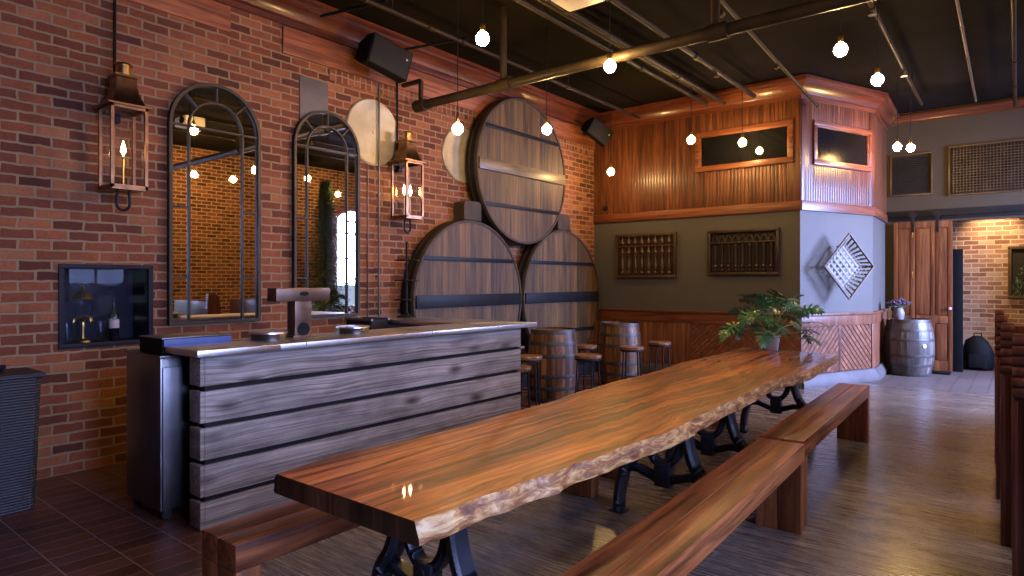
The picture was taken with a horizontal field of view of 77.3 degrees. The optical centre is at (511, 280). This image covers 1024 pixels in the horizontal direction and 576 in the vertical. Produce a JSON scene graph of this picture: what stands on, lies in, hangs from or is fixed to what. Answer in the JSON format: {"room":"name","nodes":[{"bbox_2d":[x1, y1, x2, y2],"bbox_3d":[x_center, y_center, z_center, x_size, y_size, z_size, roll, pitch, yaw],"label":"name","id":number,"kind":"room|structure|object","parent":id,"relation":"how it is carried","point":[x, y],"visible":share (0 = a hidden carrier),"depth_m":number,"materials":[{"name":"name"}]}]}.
{"room":"winery tasting room","nodes":[
{"label":"winery tasting room","id":0,"kind":"room"},
{"bbox_2d":[0,0,593,479],"bbox_3d":[-2.331,-0.650,6.365,0.350,4.200,11.800,0,0,39],"label":"wall","id":1,"kind":"structure","parent":0,"point":[56,56],"depth_m":5.10,"materials":[{"name":"brick"}]},
{"bbox_2d":[58,264,152,348],"bbox_3d":[-3.299,0.190,5.129,0.350,0.640,0.660,0,0,39],"label":"display niche","id":2,"kind":"object","parent":1,"relation":"attached to","point":[130,286],"visible":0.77,"depth_m":5.25,"materials":[{"name":"paint"}]},
{"bbox_2d":[71,286,93,342],"bbox_3d":[-3.361,0.257,5.012,0.148,0.445,0.150,0,0,-43],"label":"lamp","id":3,"kind":"object","parent":2,"relation":"in","point":[81,294],"visible":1,"depth_m":4.99,"materials":[{"name":"gold metal"}]},
{"bbox_2d":[109,301,118,340],"bbox_3d":[-3.223,0.319,5.184,0.072,0.320,0.074,0,0,39],"label":"bottle","id":4,"kind":"object","parent":2,"relation":"in","point":[113,316],"visible":0.98,"depth_m":5.16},
{"bbox_2d":[93,0,152,211],"bbox_3d":[-3.015,-1.512,4.946,0.363,1.956,0.306,0,0,39],"label":"lantern","id":5,"kind":"object","parent":1,"relation":"attached to","point":[123,97],"visible":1,"depth_m":4.90,"materials":[{"name":"orange metal"}]},
{"bbox_2d":[126,0,230,32],"bbox_3d":[-3.109,-2.365,5.143,0.070,0.230,1.720,0,0,39],"label":"trim","id":6,"kind":"structure","parent":1,"relation":"attached to","point":[210,13],"depth_m":5.56,"materials":[{"name":"brown wood"}]},
{"bbox_2d":[167,83,260,324],"bbox_3d":[-2.617,-0.685,5.671,0.045,2.110,0.820,0,0,39],"label":"arched mirror","id":7,"kind":"object","parent":1,"relation":"attached to","point":[211,132],"visible":1,"depth_m":5.65,"materials":[{"name":"mirror"}]},
{"bbox_2d":[299,76,327,119],"bbox_3d":[-2.007,-1.820,6.484,0.018,0.440,0.330,0,0,39],"label":"metal plate","id":8,"kind":"object","parent":1,"relation":"attached to","point":[313,94],"visible":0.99,"depth_m":6.45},
{"bbox_2d":[292,110,359,317],"bbox_3d":[-1.893,-0.685,6.572,0.045,2.110,0.790,0,0,39],"label":"arched mirror","id":9,"kind":"object","parent":1,"relation":"attached to","point":[325,155],"visible":0.98,"depth_m":6.57,"materials":[{"name":"mirror"}]},
{"bbox_2d":[367,164,367,316],"bbox_3d":[-1.577,-0.725,7.004,0.010,2.250,0.012,0,0,39],"label":"cable","id":10,"kind":"object","parent":1,"relation":"attached to","point":[367,164],"visible":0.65,"depth_m":7.00,"materials":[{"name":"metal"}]},
{"bbox_2d":[345,98,398,165],"bbox_3d":[-1.528,-1.640,7.061,0.030,0.730,0.730,0,0,39],"label":"round plate","id":11,"kind":"object","parent":1,"relation":"attached to","point":[362,117],"visible":0.98,"depth_m":7.04,"materials":[{"name":"metal"}]},
{"bbox_2d":[375,83,380,316],"bbox_3d":[-1.483,-0.880,7.095,0.057,2.620,0.036,0,0,39],"label":"conduit","id":12,"kind":"object","parent":1,"relation":"attached to","point":[378,194],"visible":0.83,"depth_m":7.08,"materials":[{"name":"metal"}]},
{"bbox_2d":[355,32,412,82],"bbox_3d":[-1.427,-2.322,6.807,0.553,0.422,0.547,0,0,-44],"label":"loudspeaker","id":13,"kind":"object","parent":1,"relation":"attached to","point":[376,52],"visible":1,"depth_m":6.60,"materials":[{"name":"black plastic"}]},
{"bbox_2d":[369,34,411,79],"bbox_3d":[-1.250,-2.316,6.621,0.460,0.285,0.009,18,-7,-42],"label":"grille","id":14,"kind":"object","parent":13,"relation":"attached to","point":[384,54],"depth_m":6.61,"materials":[{"name":"metal"}]},
{"bbox_2d":[213,0,597,127],"bbox_3d":[-2.179,-2.620,6.115,0.200,0.260,11.600,0,0,39],"label":"trim","id":15,"kind":"structure","parent":1,"relation":"attached to","point":[345,29],"depth_m":7.22,"materials":[{"name":"brown wood"}]},
{"bbox_2d":[388,82,426,232],"bbox_3d":[-1.198,-1.492,7.205,0.363,1.916,0.306,0,0,39],"label":"lantern","id":16,"kind":"object","parent":1,"relation":"attached to","point":[407,156],"visible":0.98,"depth_m":7.16,"materials":[{"name":"orange metal"}]},
{"bbox_2d":[282,25,594,148],"bbox_3d":[-0.437,-2.345,8.461,0.075,0.270,5.760,0,0,39],"label":"trim","id":17,"kind":"structure","parent":1,"relation":"attached to","point":[295,43],"depth_m":6.99,"materials":[{"name":"brown wood"}]},
{"bbox_2d":[442,128,469,182],"bbox_3d":[-0.635,-1.610,8.171,0.030,0.710,0.710,0,0,39],"label":"round plate","id":18,"kind":"object","parent":1,"relation":"attached to","point":[454,147],"visible":0.65,"depth_m":8.08,"materials":[{"name":"metal"}]},
{"bbox_2d":[329,68,593,155],"bbox_3d":[-0.262,-2.145,8.666,0.032,0.120,5.220,0,0,39],"label":"trim","id":19,"kind":"structure","parent":1,"relation":"attached to","point":[334,75],"depth_m":7.39,"materials":[{"name":"brick"}]},
{"bbox_2d":[522,361,597,387],"bbox_3d":[0.116,1.365,8.889,0.300,0.170,4.200,0,0,39],"label":"trim","id":20,"kind":"structure","parent":1,"relation":"attached to","point":[587,363],"depth_m":9.94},
{"bbox_2d":[402,219,521,321],"bbox_3d":[-0.559,0.240,8.058,0.220,2.028,2.028,0,0,39],"label":"cask","id":21,"kind":"object","parent":20,"relation":"on","point":[464,269],"visible":0.5,"depth_m":7.88,"materials":[{"name":"brown wood"}]},
{"bbox_2d":[453,201,480,220],"bbox_3d":[-0.567,-0.885,8.129,0.190,0.240,0.320,0,0,39],"label":"wooden block","id":22,"kind":"object","parent":21,"relation":"on","point":[467,210],"visible":0.94,"depth_m":8.03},
{"bbox_2d":[518,229,598,352],"bbox_3d":[0.716,0.240,9.644,0.220,2.028,2.028,0,0,39],"label":"cask","id":23,"kind":"object","parent":20,"relation":"on","point":[558,274],"visible":0.64,"depth_m":9.51,"materials":[{"name":"brown wood"}]},
{"bbox_2d":[466,97,565,245],"bbox_3d":[0.112,-1.505,8.892,0.220,2.028,2.028,0,0,39],"label":"cask","id":24,"kind":"object","parent":23,"relation":"on","point":[515,171],"visible":0.92,"depth_m":8.71,"materials":[{"name":"brown wood"}]},
{"bbox_2d":[552,214,569,230],"bbox_3d":[0.712,-0.885,9.719,0.190,0.240,0.320,0,0,39],"label":"wooden block","id":25,"kind":"object","parent":23,"relation":"on","point":[563,222],"visible":0.53,"depth_m":9.65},
{"bbox_2d":[581,117,612,146],"bbox_3d":[1.282,-2.340,10.190,0.496,0.438,0.470,0,0,-30],"label":"loudspeaker","id":26,"kind":"object","parent":1,"relation":"attached to","point":[597,131],"visible":1,"depth_m":10.00,"materials":[{"name":"black plastic"}]},
{"bbox_2d":[0,372,644,575],"bbox_3d":[-1.114,1.510,5.900,2.730,0.120,12.600,0,0,39],"label":"floor","id":27,"kind":"structure","parent":0,"point":[84,522],"depth_m":3.66,"materials":[{"name":"tile"}]},
{"bbox_2d":[0,365,45,516],"bbox_3d":[-3.243,0.990,4.058,0.390,0.920,0.390,0,0,39],"label":"bin","id":28,"kind":"object","parent":27,"relation":"on","point":[20,388],"visible":1,"depth_m":4.00,"materials":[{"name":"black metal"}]},
{"bbox_2d":[124,349,196,518],"bbox_3d":[-2.101,0.950,4.249,0.540,1.000,0.670,0,0,39],"label":"fridge","id":29,"kind":"object","parent":27,"relation":"on","point":[159,387],"visible":0.52,"depth_m":3.92,"materials":[{"name":"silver metal"}]},
{"bbox_2d":[140,331,230,354],"bbox_3d":[-2.108,0.398,4.140,0.336,0.102,0.430,0,0,39],"label":"tray","id":30,"kind":"object","parent":29,"relation":"on","point":[155,344],"visible":0.79,"depth_m":4.01,"materials":[{"name":"black plastic"}]},
{"bbox_2d":[165,315,536,530],"bbox_3d":[-1.536,0.921,5.477,1.982,1.057,3.212,0,0,39],"label":"bar counter","id":31,"kind":"object","parent":27,"relation":"on","point":[261,410],"depth_m":4.36,"materials":[{"name":"grey wood"}]},
{"bbox_2d":[248,330,287,340],"bbox_3d":[-1.653,0.366,4.344,0.254,0.056,0.254,0,0,39],"label":"bowl","id":32,"kind":"object","parent":31,"relation":"on","point":[266,335],"visible":1,"depth_m":4.25,"materials":[{"name":"silver metal"}]},
{"bbox_2d":[267,288,329,337],"bbox_3d":[-1.534,0.222,4.569,0.197,0.345,0.430,0,0,39],"label":"tap tower","id":33,"kind":"object","parent":31,"relation":"on","point":[298,300],"visible":0.96,"depth_m":4.50,"materials":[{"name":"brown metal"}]},
{"bbox_2d":[165,315,536,357],"bbox_3d":[-1.537,0.415,5.477,1.980,0.040,3.210,0,0,39],"label":"countertop","id":34,"kind":"structure","parent":31,"relation":"on","point":[439,326],"depth_m":4.63,"materials":[{"name":"silver metal"}]},
{"bbox_2d":[336,325,369,333],"bbox_3d":[-1.214,0.366,4.890,0.254,0.056,0.254,0,0,39],"label":"bowl","id":35,"kind":"object","parent":31,"relation":"on","point":[343,329],"visible":1,"depth_m":4.80,"materials":[{"name":"silver metal"}]},
{"bbox_2d":[345,317,389,329],"bbox_3d":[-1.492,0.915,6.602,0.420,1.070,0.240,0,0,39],"label":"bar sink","id":36,"kind":"object","parent":31,"relation":"on","point":[373,322],"visible":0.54,"depth_m":6.50,"materials":[{"name":"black metal"}]},
{"bbox_2d":[394,242,418,317],"bbox_3d":[-1.149,-0.016,6.981,0.274,0.820,0.274,0,0,39],"label":"rack","id":37,"kind":"object","parent":31,"relation":"on","point":[406,315],"visible":1,"depth_m":6.97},
{"bbox_2d":[517,364,531,409],"bbox_3d":[0.036,1.147,6.348,0.316,0.606,0.316,0,0,27],"label":"bar stool","id":38,"kind":"object","parent":27,"relation":"on","point":[525,369],"visible":0.33,"depth_m":6.32,"materials":[{"name":"brown wood"}]},
{"bbox_2d":[517,354,541,404],"bbox_3d":[0.186,1.147,7.254,0.316,0.606,0.316,0,0,10],"label":"bar stool","id":39,"kind":"object","parent":27,"relation":"on","point":[528,358],"visible":0.74,"depth_m":7.15,"materials":[{"name":"black metal"}]},
{"bbox_2d":[527,327,577,402],"bbox_3d":[0.500,1.016,7.836,0.625,0.867,0.625,0,0,39],"label":"barrel","id":40,"kind":"object","parent":27,"relation":"on","point":[557,346],"visible":0.82,"depth_m":7.57,"materials":[{"name":"brown wood"}]},
{"bbox_2d":[577,344,596,391],"bbox_3d":[0.966,1.147,8.462,0.316,0.606,0.316,0,0,-1],"label":"bar stool","id":41,"kind":"object","parent":27,"relation":"on","point":[581,347],"visible":0.7,"depth_m":8.35,"materials":[{"name":"black metal"}]},
{"bbox_2d":[574,353,601,392],"bbox_3d":[0.872,1.147,7.357,0.316,0.606,0.316,0,0,33],"label":"bar stool","id":42,"kind":"object","parent":27,"relation":"on","point":[584,357],"visible":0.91,"depth_m":7.32,"materials":[{"name":"black metal"}]},
{"bbox_2d":[598,321,640,384],"bbox_3d":[1.517,1.016,9.020,0.606,0.867,0.606,0,0,16],"label":"barrel","id":43,"kind":"object","parent":27,"relation":"on","point":[612,334],"visible":0.78,"depth_m":8.78,"materials":[{"name":"brown wood"}]},
{"bbox_2d":[619,345,643,379],"bbox_3d":[1.548,1.147,8.277,0.316,0.606,0.316,0,0,22],"label":"bar stool","id":44,"kind":"object","parent":27,"relation":"on","point":[624,348],"visible":0.84,"depth_m":8.22,"materials":[{"name":"black metal"}]},
{"bbox_2d":[648,340,670,372],"bbox_3d":[2.060,1.147,8.930,0.316,0.606,0.316,0,0,-13],"label":"bar stool","id":45,"kind":"object","parent":27,"relation":"on","point":[656,343],"visible":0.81,"depth_m":8.85,"materials":[{"name":"black metal"}]},
{"bbox_2d":[193,383,1011,575],"bbox_3d":[2.054,1.510,3.353,5.400,0.120,12.600,0,0,39],"label":"floor","id":46,"kind":"structure","parent":0,"point":[918,497],"depth_m":3.89,"materials":[{"name":"brown wood"}]},
{"bbox_2d":[202,476,598,575],"bbox_3d":[-0.299,1.200,3.394,0.249,0.500,2.586,0,0,38],"label":"bench","id":47,"kind":"object","parent":46,"relation":"on","point":[237,547],"visible":0.49,"depth_m":2.46,"materials":[{"name":"brown wood"}]},
{"bbox_2d":[274,347,837,575],"bbox_3d":[1.064,1.061,4.097,1.035,0.781,5.280,0,0,39],"label":"table","id":48,"kind":"object","parent":46,"relation":"on","point":[415,492],"visible":0.88,"depth_m":2.58,"materials":[{"name":"brown wood"}]},
{"bbox_2d":[717,288,828,350],"bbox_3d":[2.562,0.368,6.200,0.988,0.601,0.956,0,0,-41],"label":"potted plant","id":49,"kind":"object","parent":48,"relation":"on","point":[770,339],"visible":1,"depth_m":6.12,"materials":[{"name":"green plant"}]},
{"bbox_2d":[599,411,735,479],"bbox_3d":[1.410,1.200,5.552,0.249,0.500,2.220,0,0,40],"label":"bench","id":50,"kind":"object","parent":46,"relation":"on","point":[612,474],"visible":0.08,"depth_m":4.69,"materials":[{"name":"brown wood"}]},
{"bbox_2d":[560,438,804,575],"bbox_3d":[0.778,1.200,2.695,0.254,0.500,2.777,0,0,37],"label":"bench","id":51,"kind":"object","parent":46,"relation":"on","point":[767,477],"visible":1,"depth_m":2.72,"materials":[{"name":"brown wood"}]},
{"bbox_2d":[760,383,869,522],"bbox_3d":[2.391,1.200,4.885,0.254,0.500,2.551,0,0,37],"label":"bench","id":52,"kind":"object","parent":46,"relation":"on","point":[845,406],"visible":0.7,"depth_m":4.77,"materials":[{"name":"brown wood"}]},
{"bbox_2d":[996,315,1007,499],"bbox_3d":[3.886,0.840,4.007,1.354,1.219,0.484,0,0,39],"label":"wooden pew","id":53,"kind":"object","parent":46,"relation":"on","point":[1000,319],"visible":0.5,"depth_m":4.24,"materials":[{"name":"brown wood"}]},
{"bbox_2d":[1000,323,1014,547],"bbox_3d":[3.346,0.840,3.260,1.354,1.219,0.484,0,0,39],"label":"wooden pew","id":54,"kind":"object","parent":46,"relation":"on","point":[1007,329],"visible":0.55,"depth_m":3.50,"materials":[{"name":"brown wood"}]},
{"bbox_2d":[995,310,1023,462],"bbox_3d":[4.513,0.840,4.850,1.354,1.219,0.484,0,0,39],"label":"wooden pew","id":55,"kind":"object","parent":46,"relation":"on","point":[1018,329],"visible":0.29,"depth_m":5.09,"materials":[{"name":"brown wood"}]},
{"bbox_2d":[1012,334,1023,575],"bbox_3d":[2.819,0.840,2.504,1.354,1.219,0.484,0,0,39],"label":"wooden pew","id":56,"kind":"object","parent":46,"relation":"on","point":[1017,339],"visible":1,"depth_m":2.74,"materials":[{"name":"brown wood"}]},
{"bbox_2d":[316,0,1023,113],"bbox_3d":[2.078,-2.825,5.322,8.430,0.150,16.300,0,0,39],"label":"ceiling","id":57,"kind":"structure","parent":0,"point":[926,35],"depth_m":7.44,"materials":[{"name":"paint"}]},
{"bbox_2d":[452,0,462,134],"bbox_3d":[-0.507,-2.059,5.976,0.104,1.382,0.103,0,0,39],"label":"pendant bulb","id":58,"kind":"object","parent":57,"relation":"hanging from","point":[457,128],"visible":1,"depth_m":5.97,"materials":[{"name":"white"}]},
{"bbox_2d":[476,0,488,45],"bbox_3d":[-0.225,-2.274,4.890,0.104,0.952,0.103,0,0,39],"label":"pendant bulb","id":59,"kind":"object","parent":57,"relation":"hanging from","point":[482,38],"visible":1,"depth_m":4.87,"materials":[{"name":"white"}]},
{"bbox_2d":[361,0,639,118],"bbox_3d":[-1.129,-2.631,6.040,0.059,0.238,10.000,0,0,38],"label":"pipe","id":60,"kind":"object","parent":57,"relation":"hanging from","point":[391,10],"visible":0.94,"depth_m":6.91,"materials":[{"name":"metal"}]},
{"bbox_2d":[320,0,387,17],"bbox_3d":[-1.521,-2.600,6.112,0.791,0.032,0.032,0,0,26],"label":"pipe","id":61,"kind":"object","parent":60,"relation":"attached to","point":[380,1],"visible":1,"depth_m":6.12,"materials":[{"name":"black metal"}]},
{"bbox_2d":[403,37,467,49],"bbox_3d":[-0.834,-2.565,6.926,0.763,0.058,0.028,0,0,20],"label":"pipe","id":62,"kind":"object","parent":60,"relation":"attached to","point":[465,38],"visible":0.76,"depth_m":6.93,"materials":[{"name":"black metal"}]},
{"bbox_2d":[542,26,551,134],"bbox_3d":[0.374,-2.164,6.897,0.104,1.172,0.103,0,0,39],"label":"pendant bulb","id":63,"kind":"object","parent":57,"relation":"hanging from","point":[546,129],"visible":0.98,"depth_m":6.89,"materials":[{"name":"white"}]},
{"bbox_2d":[551,0,604,11],"bbox_3d":[0.475,-2.395,4.661,0.320,0.710,0.280,0,0,39],"label":"ceiling light","id":64,"kind":"object","parent":57,"relation":"hanging from","point":[569,5],"visible":1,"depth_m":4.71,"materials":[{"name":"white plastic"}]},
{"bbox_2d":[604,0,615,72],"bbox_3d":[0.844,-2.274,5.519,0.104,0.952,0.103,0,0,39],"label":"pendant bulb","id":65,"kind":"object","parent":57,"relation":"hanging from","point":[609,66],"visible":1,"depth_m":5.50,"materials":[{"name":"white"}]},
{"bbox_2d":[513,0,707,105],"bbox_3d":[-0.315,-2.641,5.386,0.076,0.218,10.000,0,0,39],"label":"pipe","id":66,"kind":"object","parent":57,"relation":"hanging from","point":[528,5],"visible":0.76,"depth_m":6.86,"materials":[{"name":"metal"}]},
{"bbox_2d":[536,0,715,101],"bbox_3d":[-0.221,-2.610,5.311,0.092,0.092,10.000,0,0,39],"label":"pipe","id":67,"kind":"object","parent":57,"relation":"hanging from","point":[543,2],"visible":0.38,"depth_m":6.84,"materials":[{"name":"metal"}]},
{"bbox_2d":[545,0,725,104],"bbox_3d":[-0.112,-2.634,5.255,0.070,0.232,10.050,0,0,39],"label":"pipe","id":68,"kind":"object","parent":57,"relation":"hanging from","point":[574,14],"visible":0.84,"depth_m":6.89,"materials":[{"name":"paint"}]},
{"bbox_2d":[402,0,873,112],"bbox_3d":[1.510,-2.326,5.150,7.100,0.848,0.135,0,0,39],"label":"pipe","id":69,"kind":"object","parent":57,"relation":"hanging from","point":[717,30],"visible":1,"depth_m":5.47,"materials":[{"name":"metal"}]},
{"bbox_2d":[606,0,755,97],"bbox_3d":[0.217,-2.538,4.946,0.081,0.125,9.980,0,0,39],"label":"pipe","id":70,"kind":"object","parent":57,"relation":"hanging from","point":[694,55],"visible":1,"depth_m":7.02,"materials":[{"name":"metal"}]},
{"bbox_2d":[720,0,818,107],"bbox_3d":[1.226,-2.540,4.982,0.062,0.420,9.301,0,0,39],"label":"pipe","id":71,"kind":"object","parent":57,"relation":"hanging from","point":[778,64],"visible":0.82,"depth_m":6.93,"materials":[{"name":"metal"}]},
{"bbox_2d":[833,9,847,56],"bbox_3d":[2.630,-2.274,5.122,0.104,0.952,0.103,0,0,39],"label":"pendant bulb","id":72,"kind":"object","parent":57,"relation":"hanging from","point":[841,48],"visible":1,"depth_m":5.10,"materials":[{"name":"white"}]},
{"bbox_2d":[871,0,883,85],"bbox_3d":[3.364,-2.274,5.892,0.104,0.952,0.103,0,0,39],"label":"pendant bulb","id":73,"kind":"object","parent":57,"relation":"hanging from","point":[877,79],"visible":1,"depth_m":5.88,"materials":[{"name":"white"}]},
{"bbox_2d":[867,0,922,105],"bbox_3d":[2.557,-2.612,4.938,0.070,0.275,10.901,0,0,38],"label":"pipe","id":74,"kind":"object","parent":57,"relation":"hanging from","point":[872,7],"visible":0.96,"depth_m":6.94,"materials":[{"name":"metal"}]},
{"bbox_2d":[955,0,976,101],"bbox_3d":[3.143,-2.550,4.659,0.038,0.038,11.202,0,0,38],"label":"pipe","id":75,"kind":"object","parent":57,"relation":"hanging from","point":[956,1],"visible":1,"depth_m":6.89,"materials":[{"name":"metal"}]},
{"bbox_2d":[1010,0,1017,106],"bbox_3d":[3.635,-2.550,4.648,0.059,0.059,11.800,0,0,38],"label":"pipe","id":76,"kind":"object","parent":57,"relation":"hanging from","point":[1013,3],"visible":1,"depth_m":6.93,"materials":[{"name":"metal"}]},
{"bbox_2d":[594,100,799,364],"bbox_3d":[2.564,-0.650,9.829,3.540,4.200,0.167,0,0,39],"label":"wall","id":77,"kind":"structure","parent":0,"point":[653,164],"depth_m":9.67,"materials":[{"name":"brown wood"}]},
{"bbox_2d":[615,232,676,277],"bbox_3d":[2.099,-0.400,10.079,1.040,0.700,0.079,0,0,39],"label":"carved panel","id":78,"kind":"object","parent":77,"relation":"attached to","point":[642,255],"visible":1,"depth_m":10.05,"materials":[{"name":"brown wood"}]},
{"bbox_2d":[593,200,800,223],"bbox_3d":[2.636,-1.025,9.663,3.260,0.130,0.035,0,0,39],"label":"trim","id":79,"kind":"structure","parent":77,"relation":"attached to","point":[786,205],"depth_m":9.49,"materials":[{"name":"brown wood"}]},
{"bbox_2d":[597,308,800,327],"bbox_3d":[2.629,0.540,9.653,3.272,0.180,0.060,0,0,39],"label":"trim","id":80,"kind":"structure","parent":77,"relation":"attached to","point":[706,317],"depth_m":9.75,"materials":[{"name":"brown wood"}]},
{"bbox_2d":[598,74,806,129],"bbox_3d":[2.629,-2.600,9.563,3.374,0.260,0.200,0,0,39],"label":"trim","id":81,"kind":"structure","parent":77,"relation":"attached to","point":[783,89],"depth_m":9.42,"materials":[{"name":"brown wood"}]},
{"bbox_2d":[641,362,801,388],"bbox_3d":[2.624,1.365,9.631,3.280,0.170,0.100,0,0,39],"label":"baseboard","id":82,"kind":"structure","parent":77,"relation":"attached to","point":[644,365],"depth_m":9.96,"materials":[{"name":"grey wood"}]},
{"bbox_2d":[708,227,779,275],"bbox_3d":[3.287,-0.410,9.123,1.010,0.660,0.060,0,0,39],"label":"carved panel","id":83,"kind":"object","parent":77,"relation":"attached to","point":[754,251],"visible":1,"depth_m":9.11,"materials":[{"name":"brown wood"}]},
{"bbox_2d":[695,119,793,172],"bbox_3d":[3.286,-1.910,9.130,1.390,0.590,0.050,0,0,39],"label":"window","id":84,"kind":"structure","parent":77,"relation":"in","point":[769,143],"depth_m":9.10,"materials":[{"name":"brown wood"}]},
{"bbox_2d":[790,98,800,200],"bbox_3d":[3.848,-1.800,8.693,0.144,1.420,0.028,0,0,39],"label":"trim","id":85,"kind":"structure","parent":77,"relation":"attached to","point":[795,104],"depth_m":8.67,"materials":[{"name":"brown wood"}]},
{"bbox_2d":[800,100,872,372],"bbox_3d":[4.582,-0.650,9.116,1.623,4.200,0.168,0,0,-29],"label":"wall","id":86,"kind":"structure","parent":0,"point":[820,232],"depth_m":9.02,"materials":[{"name":"paint"}]},
{"bbox_2d":[801,98,806,200],"bbox_3d":[3.951,-1.800,8.678,0.104,1.420,0.028,0,0,-29],"label":"trim","id":87,"kind":"structure","parent":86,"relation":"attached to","point":[803,101],"depth_m":8.66,"materials":[{"name":"brown wood"}]},
{"bbox_2d":[801,200,874,215],"bbox_3d":[4.625,-1.025,9.044,1.637,0.130,0.036,0,0,-29],"label":"trim","id":88,"kind":"structure","parent":86,"relation":"attached to","point":[805,205],"depth_m":9.00,"materials":[{"name":"brown wood"}]},
{"bbox_2d":[801,312,876,327],"bbox_3d":[4.631,0.540,9.033,1.652,0.180,0.060,0,0,-29],"label":"trim","id":89,"kind":"structure","parent":86,"relation":"attached to","point":[849,318],"depth_m":9.02,"materials":[{"name":"brown wood"}]},
{"bbox_2d":[802,368,880,388],"bbox_3d":[4.629,1.365,9.009,1.703,0.170,0.100,0,0,-29],"label":"baseboard","id":90,"kind":"structure","parent":86,"relation":"attached to","point":[869,374],"depth_m":8.98,"materials":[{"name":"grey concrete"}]},
{"bbox_2d":[813,120,871,171],"bbox_3d":[4.690,-1.900,9.071,1.300,0.610,0.050,0,0,-29],"label":"window","id":91,"kind":"structure","parent":86,"relation":"in","point":[834,145],"depth_m":9.07,"materials":[{"name":"brown wood"}]},
{"bbox_2d":[801,74,887,112],"bbox_3d":[4.622,-2.600,8.948,1.801,0.260,0.200,0,0,-29],"label":"trim","id":92,"kind":"structure","parent":86,"relation":"attached to","point":[824,90],"depth_m":8.93,"materials":[{"name":"brown wood"}]},
{"bbox_2d":[823,233,873,299],"bbox_3d":[4.586,-0.201,8.845,0.926,0.923,0.209,0,0,-21],"label":"wall decoration","id":93,"kind":"object","parent":86,"relation":"attached to","point":[840,247],"visible":1,"depth_m":8.85,"materials":[{"name":"metal"}]},
{"bbox_2d":[870,112,874,206],"bbox_3d":[5.290,-1.800,9.413,0.104,1.420,0.028,0,0,-29],"label":"trim","id":94,"kind":"structure","parent":86,"relation":"attached to","point":[872,115],"depth_m":9.40,"materials":[{"name":"brown wood"}]},
{"bbox_2d":[871,324,874,367],"bbox_3d":[5.311,0.955,9.423,0.070,0.650,0.030,0,0,-29],"label":"trim","id":95,"kind":"structure","parent":86,"relation":"attached to","point":[872,325],"depth_m":9.40,"materials":[{"name":"brown wood"}]},
{"bbox_2d":[873,116,886,365],"bbox_3d":[5.719,-0.650,10.090,0.169,4.200,1.501,0,0,37],"label":"wall","id":96,"kind":"structure","parent":0,"point":[879,227],"depth_m":10.01,"materials":[{"name":"paint"}]},
{"bbox_2d":[875,94,898,131],"bbox_3d":[5.839,-2.600,9.974,0.200,0.260,1.545,0,0,37],"label":"trim","id":97,"kind":"structure","parent":96,"relation":"attached to","point":[886,112],"depth_m":9.91,"materials":[{"name":"brown wood"}]},
{"bbox_2d":[860,368,994,394],"bbox_3d":[7.301,1.510,9.399,4.800,0.120,3.400,0,0,39],"label":"floor","id":98,"kind":"structure","parent":0,"point":[970,381],"depth_m":9.23,"materials":[{"name":"tile"}]},
{"bbox_2d":[883,318,934,376],"bbox_3d":[6.168,1.019,9.948,0.692,0.863,0.701,0,0,-13],"label":"barrel","id":99,"kind":"object","parent":98,"relation":"on","point":[908,343],"visible":0.98,"depth_m":9.69,"materials":[{"name":"grey wood"}]},
{"bbox_2d":[886,298,910,319],"bbox_3d":[5.982,0.429,9.890,0.319,0.352,0.316,0,0,9],"label":"vase","id":100,"kind":"object","parent":99,"relation":"on","point":[898,313],"visible":1,"depth_m":9.84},
{"bbox_2d":[953,249,962,371],"bbox_3d":[7.137,0.470,10.249,0.140,1.960,0.080,0,0,39],"label":"door","id":101,"kind":"structure","parent":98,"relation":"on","point":[957,253],"depth_m":10.21,"materials":[{"name":"black plastic"}]},
{"bbox_2d":[963,333,994,370],"bbox_3d":[7.615,1.146,10.435,0.455,0.608,0.338,0,0,39],"label":"bag","id":102,"kind":"object","parent":98,"relation":"on","point":[978,355],"visible":0.98,"depth_m":10.34,"materials":[{"name":"plastic"}]},
{"bbox_2d":[886,96,1023,311],"bbox_3d":[7.769,-0.650,9.504,4.200,4.200,0.150,0,0,39],"label":"wall","id":103,"kind":"structure","parent":0,"point":[936,136],"depth_m":10.13,"materials":[{"name":"beige paint"}]},
{"bbox_2d":[890,151,932,196],"bbox_3d":[6.493,-1.730,10.414,0.590,0.680,0.030,0,0,39],"label":"air vent","id":104,"kind":"object","parent":103,"relation":"in","point":[911,175],"visible":1,"depth_m":10.41,"materials":[{"name":"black metal"}]},
{"bbox_2d":[887,204,1023,220],"bbox_3d":[7.704,-1.065,9.422,3.800,0.150,0.060,0,0,39],"label":"door track","id":105,"kind":"object","parent":103,"relation":"attached to","point":[1002,210],"visible":1,"depth_m":9.96,"materials":[{"name":"black metal"}]},
{"bbox_2d":[894,211,952,371],"bbox_3d":[6.572,0.155,10.249,0.800,2.529,0.090,0,0,39],"label":"sliding door","id":106,"kind":"structure","parent":105,"relation":"hanging from","point":[923,251],"depth_m":10.19,"materials":[{"name":"brown wood"}]},
{"bbox_2d":[891,99,1023,125],"bbox_3d":[7.767,-2.635,9.365,4.030,0.130,0.070,0,0,39],"label":"trim","id":107,"kind":"structure","parent":103,"relation":"attached to","point":[1005,105],"depth_m":9.98,"materials":[{"name":"brown wood"}]},
{"bbox_2d":[948,138,1023,195],"bbox_3d":[7.612,-1.730,9.515,1.860,0.780,0.030,0,0,39],"label":"air vent","id":108,"kind":"object","parent":103,"relation":"in","point":[997,167],"visible":1,"depth_m":9.79,"materials":[{"name":"gold metal"}]},
{"bbox_2d":[953,218,1023,353],"bbox_3d":[8.241,-0.650,10.568,4.800,4.200,0.200,0,0,39],"label":"wall","id":109,"kind":"structure","parent":0,"point":[984,244],"depth_m":10.68,"materials":[{"name":"brick"}]},
{"bbox_2d":[1008,246,1023,298],"bbox_3d":[8.462,-0.140,10.237,0.840,0.860,0.040,0,0,39],"label":"framed picture","id":110,"kind":"object","parent":109,"relation":"attached to","point":[1015,253],"visible":1,"depth_m":10.44,"materials":[{"name":"wood"}]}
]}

